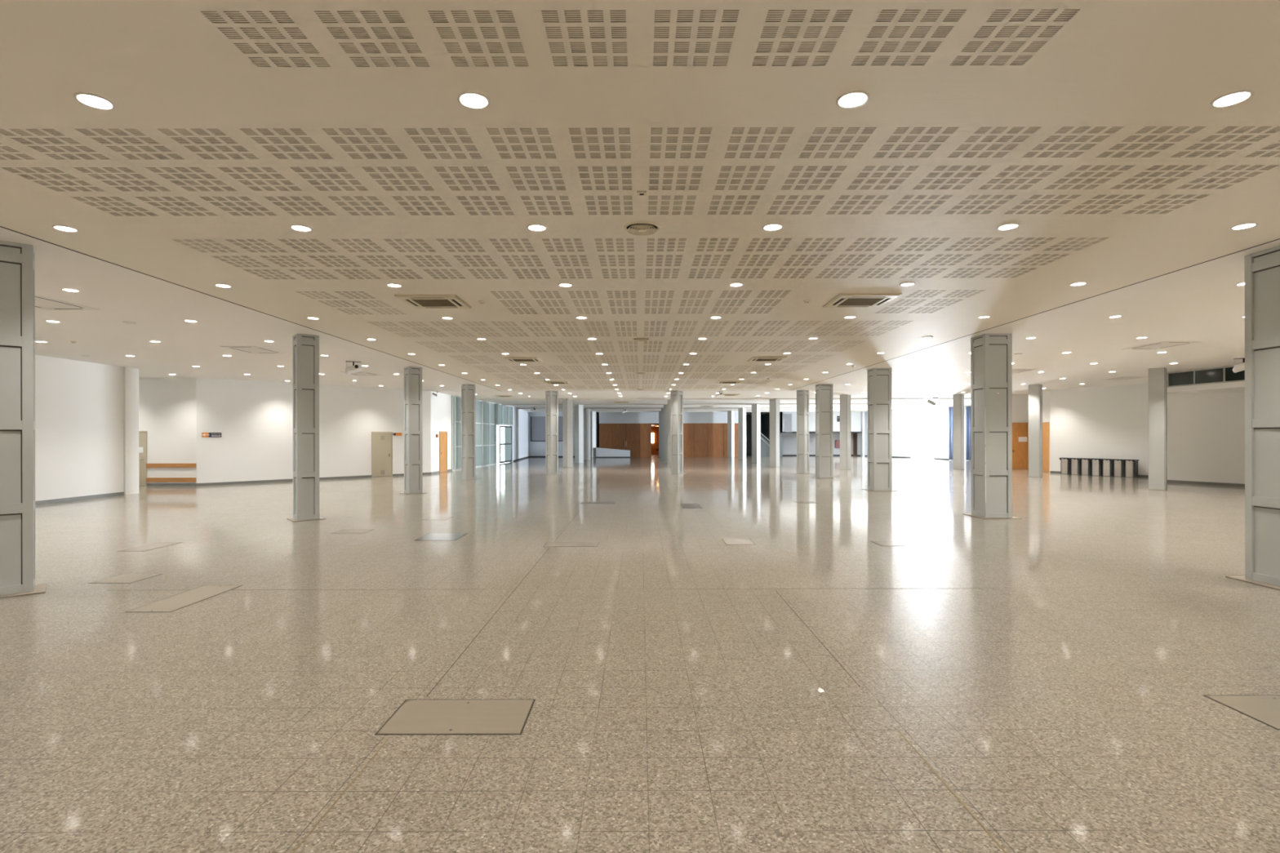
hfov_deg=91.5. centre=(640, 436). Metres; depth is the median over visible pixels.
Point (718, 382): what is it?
ceiling cassette
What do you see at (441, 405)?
wall
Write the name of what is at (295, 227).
recessed light
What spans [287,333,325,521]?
column
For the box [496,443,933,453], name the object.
ground
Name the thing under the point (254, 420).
wall
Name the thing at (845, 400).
column
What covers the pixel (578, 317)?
recessed light
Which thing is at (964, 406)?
wall
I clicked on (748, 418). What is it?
wall
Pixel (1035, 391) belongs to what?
column
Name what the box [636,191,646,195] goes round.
ceiling sensor
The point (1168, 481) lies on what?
baseboard
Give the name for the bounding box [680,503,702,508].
floor hatch
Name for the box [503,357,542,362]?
ceiling cassette
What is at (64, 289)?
recessed light
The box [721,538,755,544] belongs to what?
floor hatch
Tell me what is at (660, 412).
column
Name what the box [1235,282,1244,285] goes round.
recessed light
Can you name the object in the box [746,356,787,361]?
ceiling cassette
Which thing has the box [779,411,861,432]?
wall
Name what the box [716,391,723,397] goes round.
projector
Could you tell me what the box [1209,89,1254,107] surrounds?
recessed light
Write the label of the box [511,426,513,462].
wall
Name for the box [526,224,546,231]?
recessed light
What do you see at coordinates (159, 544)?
floor hatch
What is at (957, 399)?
column
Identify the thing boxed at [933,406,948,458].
wall
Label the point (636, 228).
ceiling vent
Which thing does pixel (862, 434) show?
wall
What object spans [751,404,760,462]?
column
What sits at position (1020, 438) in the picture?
paper notice
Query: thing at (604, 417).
wall
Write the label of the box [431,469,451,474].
baseboard
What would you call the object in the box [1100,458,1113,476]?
litter bin
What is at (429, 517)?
floor hatch
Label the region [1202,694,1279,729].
floor hatch
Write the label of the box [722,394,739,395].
ceiling cassette
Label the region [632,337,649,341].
ceiling vent
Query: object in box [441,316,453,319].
recessed light
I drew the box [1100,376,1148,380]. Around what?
ceiling cassette
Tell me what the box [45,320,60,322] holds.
recessed light
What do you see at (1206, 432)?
wall
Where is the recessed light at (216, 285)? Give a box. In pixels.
[214,284,231,288]
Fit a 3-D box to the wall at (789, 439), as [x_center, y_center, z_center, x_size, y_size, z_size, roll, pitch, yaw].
[16.951,0.615,60.100,7.900,2.400,0.200,0,0,0]
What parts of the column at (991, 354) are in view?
rail, rail, rail, rail, rail, rail, plate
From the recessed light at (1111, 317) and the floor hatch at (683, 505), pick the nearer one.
the recessed light at (1111, 317)
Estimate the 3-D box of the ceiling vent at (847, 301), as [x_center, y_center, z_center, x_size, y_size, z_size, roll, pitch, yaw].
[3.725,-2.300,10.560,0.600,0.029,0.600,0,0,0]
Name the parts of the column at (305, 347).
rail, rail, rail, rail, rail, rail, plate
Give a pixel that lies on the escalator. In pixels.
(765, 445)
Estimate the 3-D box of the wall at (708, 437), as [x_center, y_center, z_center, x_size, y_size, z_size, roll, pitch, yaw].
[2.526,0.305,57.060,13.050,3.080,0.120,0,0,0]
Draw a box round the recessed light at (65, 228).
[51,225,79,232]
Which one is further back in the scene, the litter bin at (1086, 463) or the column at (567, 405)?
the column at (567, 405)
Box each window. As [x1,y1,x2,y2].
[451,395,514,471]
[651,432,653,443]
[1166,365,1244,387]
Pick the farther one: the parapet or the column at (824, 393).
the parapet
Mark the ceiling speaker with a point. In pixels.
(131, 322)
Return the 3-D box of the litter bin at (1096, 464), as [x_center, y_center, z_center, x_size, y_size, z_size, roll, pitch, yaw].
[21.250,1.411,29.005,0.390,0.790,0.450,0,0,-29]
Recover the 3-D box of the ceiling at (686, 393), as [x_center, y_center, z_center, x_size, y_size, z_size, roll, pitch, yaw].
[2.495,-2.315,50.590,49.000,0.001,38.820,0,0,0]
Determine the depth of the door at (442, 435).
32.84 m
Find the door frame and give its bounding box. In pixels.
[911,431,933,459]
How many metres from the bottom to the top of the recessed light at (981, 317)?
0.114 m
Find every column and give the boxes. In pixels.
[0,240,47,598]
[123,366,138,494]
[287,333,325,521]
[400,366,425,494]
[459,383,476,479]
[542,390,561,474]
[562,398,573,467]
[574,404,583,463]
[583,408,591,460]
[590,411,595,457]
[658,411,661,457]
[661,408,663,459]
[663,404,667,462]
[667,400,671,467]
[669,390,684,474]
[727,410,734,457]
[737,407,746,459]
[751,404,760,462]
[769,398,779,466]
[795,390,808,474]
[812,384,835,478]
[840,394,851,470]
[862,368,897,491]
[952,394,964,469]
[962,333,1021,519]
[1028,384,1042,477]
[1147,367,1167,490]
[1225,245,1279,590]
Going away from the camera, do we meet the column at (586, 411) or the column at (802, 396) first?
the column at (802, 396)
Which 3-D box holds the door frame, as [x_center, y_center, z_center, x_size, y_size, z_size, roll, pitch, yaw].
[23.204,0.681,51.209,0.240,2.240,2.515,0,0,-18]
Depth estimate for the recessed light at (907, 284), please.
9.54 m
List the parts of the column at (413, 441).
rail, rail, rail, rail, rail, plate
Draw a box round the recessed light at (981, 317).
[977,315,991,318]
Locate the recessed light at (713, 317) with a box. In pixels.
[710,316,721,319]
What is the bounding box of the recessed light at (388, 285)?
[386,284,402,287]
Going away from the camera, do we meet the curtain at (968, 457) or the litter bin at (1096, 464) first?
the litter bin at (1096, 464)
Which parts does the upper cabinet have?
door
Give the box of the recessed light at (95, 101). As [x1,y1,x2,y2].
[72,92,115,110]
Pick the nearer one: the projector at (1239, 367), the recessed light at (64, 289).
the recessed light at (64, 289)
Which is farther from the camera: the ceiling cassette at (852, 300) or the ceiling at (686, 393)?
the ceiling at (686, 393)
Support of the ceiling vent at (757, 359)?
in the ceiling cassette at (753, 358)
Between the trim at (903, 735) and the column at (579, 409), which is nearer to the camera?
the trim at (903, 735)
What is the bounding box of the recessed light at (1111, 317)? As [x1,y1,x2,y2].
[1108,315,1122,318]
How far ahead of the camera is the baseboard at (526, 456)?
51.65 m
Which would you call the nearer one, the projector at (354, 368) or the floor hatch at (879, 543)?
the floor hatch at (879, 543)
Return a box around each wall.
[35,355,123,501]
[138,377,196,483]
[196,377,431,483]
[431,391,451,471]
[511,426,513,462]
[512,407,528,460]
[528,412,596,456]
[596,412,599,447]
[596,412,737,423]
[596,422,738,457]
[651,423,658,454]
[746,415,761,453]
[761,411,782,456]
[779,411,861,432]
[782,432,857,454]
[857,408,911,457]
[860,411,864,456]
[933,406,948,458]
[949,405,965,460]
[1042,389,1050,472]
[1049,383,1148,475]
[1166,364,1244,393]
[1166,391,1244,484]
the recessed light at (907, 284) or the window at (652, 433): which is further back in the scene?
the window at (652, 433)
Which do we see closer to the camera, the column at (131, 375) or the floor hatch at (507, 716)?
the floor hatch at (507, 716)
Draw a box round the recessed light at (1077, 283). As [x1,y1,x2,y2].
[1069,282,1087,286]
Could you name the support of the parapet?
on the floor
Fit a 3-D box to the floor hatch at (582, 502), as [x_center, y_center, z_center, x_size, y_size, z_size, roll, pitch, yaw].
[-1.191,1.851,17.500,0.950,0.003,0.500,0,0,0]
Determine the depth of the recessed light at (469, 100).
4.34 m
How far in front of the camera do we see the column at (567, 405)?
37.73 m
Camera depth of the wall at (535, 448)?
57.50 m
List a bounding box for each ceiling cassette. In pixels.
[35,294,100,310]
[219,346,285,353]
[342,371,380,375]
[394,294,471,308]
[493,395,515,396]
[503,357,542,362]
[543,381,570,383]
[699,405,714,407]
[715,381,742,383]
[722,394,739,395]
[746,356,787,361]
[822,293,902,307]
[1012,368,1039,373]
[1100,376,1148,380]
[1123,341,1202,349]
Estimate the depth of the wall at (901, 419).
53.68 m
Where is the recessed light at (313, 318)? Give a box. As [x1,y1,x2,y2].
[306,317,319,319]
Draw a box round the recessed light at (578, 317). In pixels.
[575,316,586,319]
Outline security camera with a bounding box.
[926,397,938,405]
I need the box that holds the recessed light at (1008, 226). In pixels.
[996,223,1019,230]
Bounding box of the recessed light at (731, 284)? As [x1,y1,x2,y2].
[728,283,743,286]
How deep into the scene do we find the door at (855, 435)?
59.98 m
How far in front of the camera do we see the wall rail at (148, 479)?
23.86 m
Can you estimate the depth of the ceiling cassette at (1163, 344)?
15.79 m
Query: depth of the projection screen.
57.47 m
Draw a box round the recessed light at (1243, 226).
[1230,222,1257,230]
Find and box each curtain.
[948,406,952,459]
[965,405,971,460]
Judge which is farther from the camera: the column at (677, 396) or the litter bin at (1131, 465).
the column at (677, 396)
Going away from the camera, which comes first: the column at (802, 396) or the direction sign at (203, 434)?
the direction sign at (203, 434)
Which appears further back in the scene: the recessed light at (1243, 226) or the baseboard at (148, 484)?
the baseboard at (148, 484)
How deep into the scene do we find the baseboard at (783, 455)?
59.99 m
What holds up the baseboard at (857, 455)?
attached to the wall at (901, 419)
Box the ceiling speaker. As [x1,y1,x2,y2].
[122,321,137,324]
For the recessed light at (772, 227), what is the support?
in the ceiling at (1091, 127)
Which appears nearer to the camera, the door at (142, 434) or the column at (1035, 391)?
the door at (142, 434)
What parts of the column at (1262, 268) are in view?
plate, rail, rail, rail, rail, rail, rail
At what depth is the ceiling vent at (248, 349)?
16.32 m
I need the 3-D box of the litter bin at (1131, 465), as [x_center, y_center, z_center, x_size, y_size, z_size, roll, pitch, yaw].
[21.902,1.409,27.840,0.390,0.790,0.450,0,0,-29]
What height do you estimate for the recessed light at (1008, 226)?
0.114 m
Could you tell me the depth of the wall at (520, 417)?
51.28 m
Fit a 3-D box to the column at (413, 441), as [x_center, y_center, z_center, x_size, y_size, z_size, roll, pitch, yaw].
[-7.540,-0.214,20.660,0.660,4.159,0.660,0,0,-41]
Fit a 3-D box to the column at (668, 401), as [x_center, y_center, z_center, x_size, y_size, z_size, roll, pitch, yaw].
[1.950,-0.234,37.900,0.474,4.159,0.474,0,0,-45]
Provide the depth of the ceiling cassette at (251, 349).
16.30 m
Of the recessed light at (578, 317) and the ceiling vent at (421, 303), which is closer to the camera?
the ceiling vent at (421, 303)
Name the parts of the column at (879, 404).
rail, rail, rail, rail, rail, plate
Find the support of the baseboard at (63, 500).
attached to the wall at (79, 404)
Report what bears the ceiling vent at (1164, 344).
in the ceiling cassette at (1163, 344)
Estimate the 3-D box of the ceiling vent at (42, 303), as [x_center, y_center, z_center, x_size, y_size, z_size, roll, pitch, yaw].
[-10.205,-2.281,10.550,0.560,0.008,0.960,0,0,0]
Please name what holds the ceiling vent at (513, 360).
in the ceiling cassette at (509, 359)
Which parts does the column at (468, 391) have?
rail, rail, rail, rail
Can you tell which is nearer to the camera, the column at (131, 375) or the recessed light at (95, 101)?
the recessed light at (95, 101)
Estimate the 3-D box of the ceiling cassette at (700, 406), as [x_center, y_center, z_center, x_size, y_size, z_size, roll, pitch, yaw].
[4.995,-2.303,47.200,0.996,0.039,0.990,0,0,0]
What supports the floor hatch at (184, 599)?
on the floor
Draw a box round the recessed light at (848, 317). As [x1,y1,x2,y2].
[844,315,855,318]
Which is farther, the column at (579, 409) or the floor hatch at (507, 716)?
the column at (579, 409)
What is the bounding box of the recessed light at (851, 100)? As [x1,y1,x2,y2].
[835,90,870,108]
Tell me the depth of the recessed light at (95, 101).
4.32 m
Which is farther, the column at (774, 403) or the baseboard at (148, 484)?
the column at (774, 403)
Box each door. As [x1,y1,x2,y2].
[138,431,146,486]
[371,431,392,477]
[439,431,447,472]
[499,425,512,463]
[853,433,857,455]
[1012,422,1027,469]
[1042,422,1049,472]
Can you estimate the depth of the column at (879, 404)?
21.12 m
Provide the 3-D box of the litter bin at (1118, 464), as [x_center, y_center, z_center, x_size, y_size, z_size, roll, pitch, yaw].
[21.684,1.410,28.229,0.390,0.790,0.450,0,0,-29]
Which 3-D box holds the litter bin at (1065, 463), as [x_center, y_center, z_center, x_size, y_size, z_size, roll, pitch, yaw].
[20.598,1.412,30.170,0.390,0.790,0.450,0,0,-29]
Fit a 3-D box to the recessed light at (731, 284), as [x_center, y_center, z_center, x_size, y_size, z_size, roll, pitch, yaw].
[1.455,-2.361,9.477,0.222,0.114,0.222,0,0,0]
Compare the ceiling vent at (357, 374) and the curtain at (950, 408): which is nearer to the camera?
the ceiling vent at (357, 374)
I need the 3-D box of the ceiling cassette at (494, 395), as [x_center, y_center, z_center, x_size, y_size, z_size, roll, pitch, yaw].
[-7.605,-2.276,34.900,0.996,0.039,0.990,0,0,0]
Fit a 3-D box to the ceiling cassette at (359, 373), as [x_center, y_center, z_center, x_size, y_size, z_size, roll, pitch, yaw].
[-10.105,-2.283,22.600,0.956,0.015,1.350,0,0,0]
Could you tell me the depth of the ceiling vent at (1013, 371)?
22.03 m
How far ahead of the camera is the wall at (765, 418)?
63.35 m
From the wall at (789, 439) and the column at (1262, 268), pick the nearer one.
the column at (1262, 268)
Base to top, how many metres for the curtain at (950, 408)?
4.110 m
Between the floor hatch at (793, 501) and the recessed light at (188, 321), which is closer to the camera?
the recessed light at (188, 321)
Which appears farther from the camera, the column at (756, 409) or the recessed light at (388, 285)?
the column at (756, 409)
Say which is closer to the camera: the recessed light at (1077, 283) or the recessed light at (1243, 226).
the recessed light at (1243, 226)
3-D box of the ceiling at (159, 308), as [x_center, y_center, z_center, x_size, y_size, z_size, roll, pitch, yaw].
[-14.507,-2.280,11.075,14.995,0.001,40.150,0,0,0]
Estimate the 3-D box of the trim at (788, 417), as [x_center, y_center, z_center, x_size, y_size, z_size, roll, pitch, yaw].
[13.722,-1.279,57.974,0.650,1.700,0.049,0,0,0]
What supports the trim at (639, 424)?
attached to the wall at (708, 437)
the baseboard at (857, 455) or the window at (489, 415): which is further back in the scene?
the baseboard at (857, 455)
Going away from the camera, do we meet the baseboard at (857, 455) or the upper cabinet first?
the baseboard at (857, 455)
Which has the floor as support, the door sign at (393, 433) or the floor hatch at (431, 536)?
the floor hatch at (431, 536)
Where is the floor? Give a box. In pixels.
[0,453,1279,852]
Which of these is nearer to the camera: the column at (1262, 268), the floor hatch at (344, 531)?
the column at (1262, 268)
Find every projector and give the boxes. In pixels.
[345,360,361,374]
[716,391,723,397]
[1232,358,1244,373]
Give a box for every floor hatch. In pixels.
[88,573,161,583]
[120,542,182,551]
[125,585,242,612]
[328,528,374,533]
[374,698,535,734]
[414,533,467,540]
[422,516,453,519]
[542,542,599,546]
[581,502,615,503]
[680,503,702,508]
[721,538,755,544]
[793,501,815,502]
[871,541,935,546]
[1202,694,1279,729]
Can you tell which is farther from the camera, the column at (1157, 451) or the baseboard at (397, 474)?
the baseboard at (397, 474)
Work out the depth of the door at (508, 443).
45.34 m
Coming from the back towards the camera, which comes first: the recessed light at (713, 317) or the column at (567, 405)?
the column at (567, 405)
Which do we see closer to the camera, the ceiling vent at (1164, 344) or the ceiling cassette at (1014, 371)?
the ceiling vent at (1164, 344)
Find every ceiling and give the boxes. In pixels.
[0,0,1279,391]
[0,226,499,391]
[431,390,1046,415]
[792,239,1279,390]
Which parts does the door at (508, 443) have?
frosted pane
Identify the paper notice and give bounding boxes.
[138,447,142,453]
[1018,436,1026,441]
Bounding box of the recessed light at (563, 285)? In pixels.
[558,283,572,287]
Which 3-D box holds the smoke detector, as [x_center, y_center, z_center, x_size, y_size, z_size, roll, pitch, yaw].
[-2.705,-2.281,10.600,0.110,0.046,0.110,0,0,0]
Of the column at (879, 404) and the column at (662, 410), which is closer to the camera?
the column at (879, 404)
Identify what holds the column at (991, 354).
on the floor
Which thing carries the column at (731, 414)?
on the floor
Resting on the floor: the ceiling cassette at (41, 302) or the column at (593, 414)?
the column at (593, 414)
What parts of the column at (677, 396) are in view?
rail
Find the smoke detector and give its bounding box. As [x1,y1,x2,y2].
[478,300,484,304]
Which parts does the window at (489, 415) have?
pane, pane, pane, pane, pane, pane, pane, pane, pane, pane, pane, pane, pane, pane, pane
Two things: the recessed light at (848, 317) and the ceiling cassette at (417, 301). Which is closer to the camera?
the ceiling cassette at (417, 301)
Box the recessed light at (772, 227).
[762,223,782,231]
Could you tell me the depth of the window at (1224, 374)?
21.29 m
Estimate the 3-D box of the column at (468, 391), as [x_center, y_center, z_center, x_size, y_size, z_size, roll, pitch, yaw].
[-7.540,-0.214,27.300,0.660,4.159,0.660,0,0,-43]
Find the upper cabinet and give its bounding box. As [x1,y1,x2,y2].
[835,440,839,448]
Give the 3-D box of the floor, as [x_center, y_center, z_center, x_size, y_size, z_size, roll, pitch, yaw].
[3.004,1.844,30.500,54.000,0.001,83.000,0,0,0]
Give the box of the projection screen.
[530,416,562,441]
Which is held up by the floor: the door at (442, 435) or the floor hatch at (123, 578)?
the floor hatch at (123, 578)
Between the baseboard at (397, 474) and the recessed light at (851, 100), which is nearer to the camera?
the recessed light at (851, 100)
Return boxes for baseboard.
[35,491,124,504]
[138,483,196,486]
[196,472,431,485]
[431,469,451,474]
[513,456,528,461]
[782,454,853,455]
[857,454,911,457]
[1049,471,1148,477]
[1167,480,1244,486]
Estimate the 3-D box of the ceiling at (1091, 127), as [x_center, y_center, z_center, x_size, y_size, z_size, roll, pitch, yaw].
[2.495,-2.335,11.100,49.000,0.040,40.200,0,0,0]
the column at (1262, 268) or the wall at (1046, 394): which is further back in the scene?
the wall at (1046, 394)
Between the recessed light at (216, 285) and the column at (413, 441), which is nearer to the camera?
the recessed light at (216, 285)
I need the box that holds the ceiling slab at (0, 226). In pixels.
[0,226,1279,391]
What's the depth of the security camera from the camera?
37.06 m
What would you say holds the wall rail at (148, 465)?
attached to the wall at (167, 406)
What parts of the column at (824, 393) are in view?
rail, rail, rail, rail, rail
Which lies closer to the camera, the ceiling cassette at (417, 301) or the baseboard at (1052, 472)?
the ceiling cassette at (417, 301)
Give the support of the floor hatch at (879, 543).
on the floor
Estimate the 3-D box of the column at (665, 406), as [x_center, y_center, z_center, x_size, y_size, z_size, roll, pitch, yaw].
[1.950,-0.234,44.000,0.474,4.159,0.474,0,0,-45]
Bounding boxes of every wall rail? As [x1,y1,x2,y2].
[146,463,196,467]
[146,477,196,482]
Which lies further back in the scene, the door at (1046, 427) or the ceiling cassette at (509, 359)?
the door at (1046, 427)
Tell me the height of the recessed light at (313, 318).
0.114 m
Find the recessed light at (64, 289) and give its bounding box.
[61,288,79,292]
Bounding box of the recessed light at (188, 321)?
[183,320,197,322]
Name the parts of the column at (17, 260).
rail, rail, rail, rail, rail, rail, plate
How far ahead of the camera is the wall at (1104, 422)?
29.25 m
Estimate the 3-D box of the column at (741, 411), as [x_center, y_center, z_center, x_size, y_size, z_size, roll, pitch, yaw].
[8.149,-0.247,50.000,0.474,4.159,0.474,0,0,-45]
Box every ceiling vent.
[35,297,75,307]
[234,347,273,352]
[352,373,373,375]
[412,299,455,306]
[511,359,534,361]
[623,221,660,235]
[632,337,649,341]
[755,358,778,360]
[838,297,884,305]
[1012,369,1029,373]
[1112,377,1138,379]
[1137,342,1186,348]
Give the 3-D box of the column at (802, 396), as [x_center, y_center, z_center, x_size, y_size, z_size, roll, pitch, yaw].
[8.120,-0.246,31.200,0.660,4.159,0.660,0,0,-45]
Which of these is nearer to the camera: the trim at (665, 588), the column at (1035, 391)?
the trim at (665, 588)
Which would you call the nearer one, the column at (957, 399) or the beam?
the column at (957, 399)
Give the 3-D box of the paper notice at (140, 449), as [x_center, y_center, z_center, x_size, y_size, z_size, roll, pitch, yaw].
[-19.139,0.500,23.877,0.160,0.220,0.006,0,0,0]
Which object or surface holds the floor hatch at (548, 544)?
on the floor
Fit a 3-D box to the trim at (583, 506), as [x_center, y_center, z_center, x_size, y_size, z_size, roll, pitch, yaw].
[-1.526,1.852,10.825,0.006,0.001,12.750,0,0,0]
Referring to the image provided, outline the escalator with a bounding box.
[760,432,769,456]
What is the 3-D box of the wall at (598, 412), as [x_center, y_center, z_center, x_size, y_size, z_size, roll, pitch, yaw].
[-3.901,-0.422,57.250,0.200,4.560,0.500,0,0,0]
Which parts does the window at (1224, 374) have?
pane, pane, pane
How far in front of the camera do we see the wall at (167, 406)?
23.90 m
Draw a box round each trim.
[264,588,860,687]
[292,729,1007,852]
[426,506,583,696]
[639,423,724,457]
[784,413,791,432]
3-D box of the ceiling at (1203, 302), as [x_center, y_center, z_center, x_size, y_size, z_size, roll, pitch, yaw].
[17.263,-2.346,11.075,19.465,0.001,40.150,0,0,0]
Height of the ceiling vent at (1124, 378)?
0.008 m
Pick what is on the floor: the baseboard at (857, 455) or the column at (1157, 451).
the column at (1157, 451)
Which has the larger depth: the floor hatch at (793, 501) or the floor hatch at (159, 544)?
the floor hatch at (793, 501)
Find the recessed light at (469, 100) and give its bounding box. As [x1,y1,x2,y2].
[457,91,490,109]
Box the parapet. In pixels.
[595,447,630,457]
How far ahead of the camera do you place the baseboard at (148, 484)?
23.89 m
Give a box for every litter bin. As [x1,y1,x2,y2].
[1059,457,1071,474]
[1069,457,1080,475]
[1079,457,1091,475]
[1089,458,1102,475]
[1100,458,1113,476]
[1111,458,1124,476]
[1123,459,1138,477]
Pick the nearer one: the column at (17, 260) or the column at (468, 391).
the column at (17, 260)
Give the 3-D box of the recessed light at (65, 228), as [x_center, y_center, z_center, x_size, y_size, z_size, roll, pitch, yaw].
[-6.345,-2.345,6.877,0.222,0.114,0.222,0,0,0]
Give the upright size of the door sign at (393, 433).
0.140 m
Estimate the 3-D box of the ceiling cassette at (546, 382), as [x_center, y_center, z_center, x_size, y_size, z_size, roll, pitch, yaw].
[-3.505,-2.285,26.300,0.996,0.039,0.990,0,0,0]
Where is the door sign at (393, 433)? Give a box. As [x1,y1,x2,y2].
[392,432,401,435]
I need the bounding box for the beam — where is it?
[475,398,970,412]
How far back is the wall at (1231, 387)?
21.60 m
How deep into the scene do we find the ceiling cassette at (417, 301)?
10.47 m
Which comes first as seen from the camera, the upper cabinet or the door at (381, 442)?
the door at (381, 442)
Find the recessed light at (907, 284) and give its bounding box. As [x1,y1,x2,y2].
[899,282,915,286]
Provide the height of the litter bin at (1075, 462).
0.790 m
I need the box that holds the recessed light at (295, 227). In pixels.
[289,224,312,231]
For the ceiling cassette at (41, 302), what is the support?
attached to the ceiling at (159, 308)
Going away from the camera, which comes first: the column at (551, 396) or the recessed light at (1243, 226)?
the recessed light at (1243, 226)
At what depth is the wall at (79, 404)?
18.58 m
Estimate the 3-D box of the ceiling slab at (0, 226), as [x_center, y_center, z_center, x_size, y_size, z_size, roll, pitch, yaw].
[2.994,-2.816,30.500,54.000,0.200,83.000,0,0,0]
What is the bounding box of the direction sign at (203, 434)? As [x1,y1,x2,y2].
[201,432,221,437]

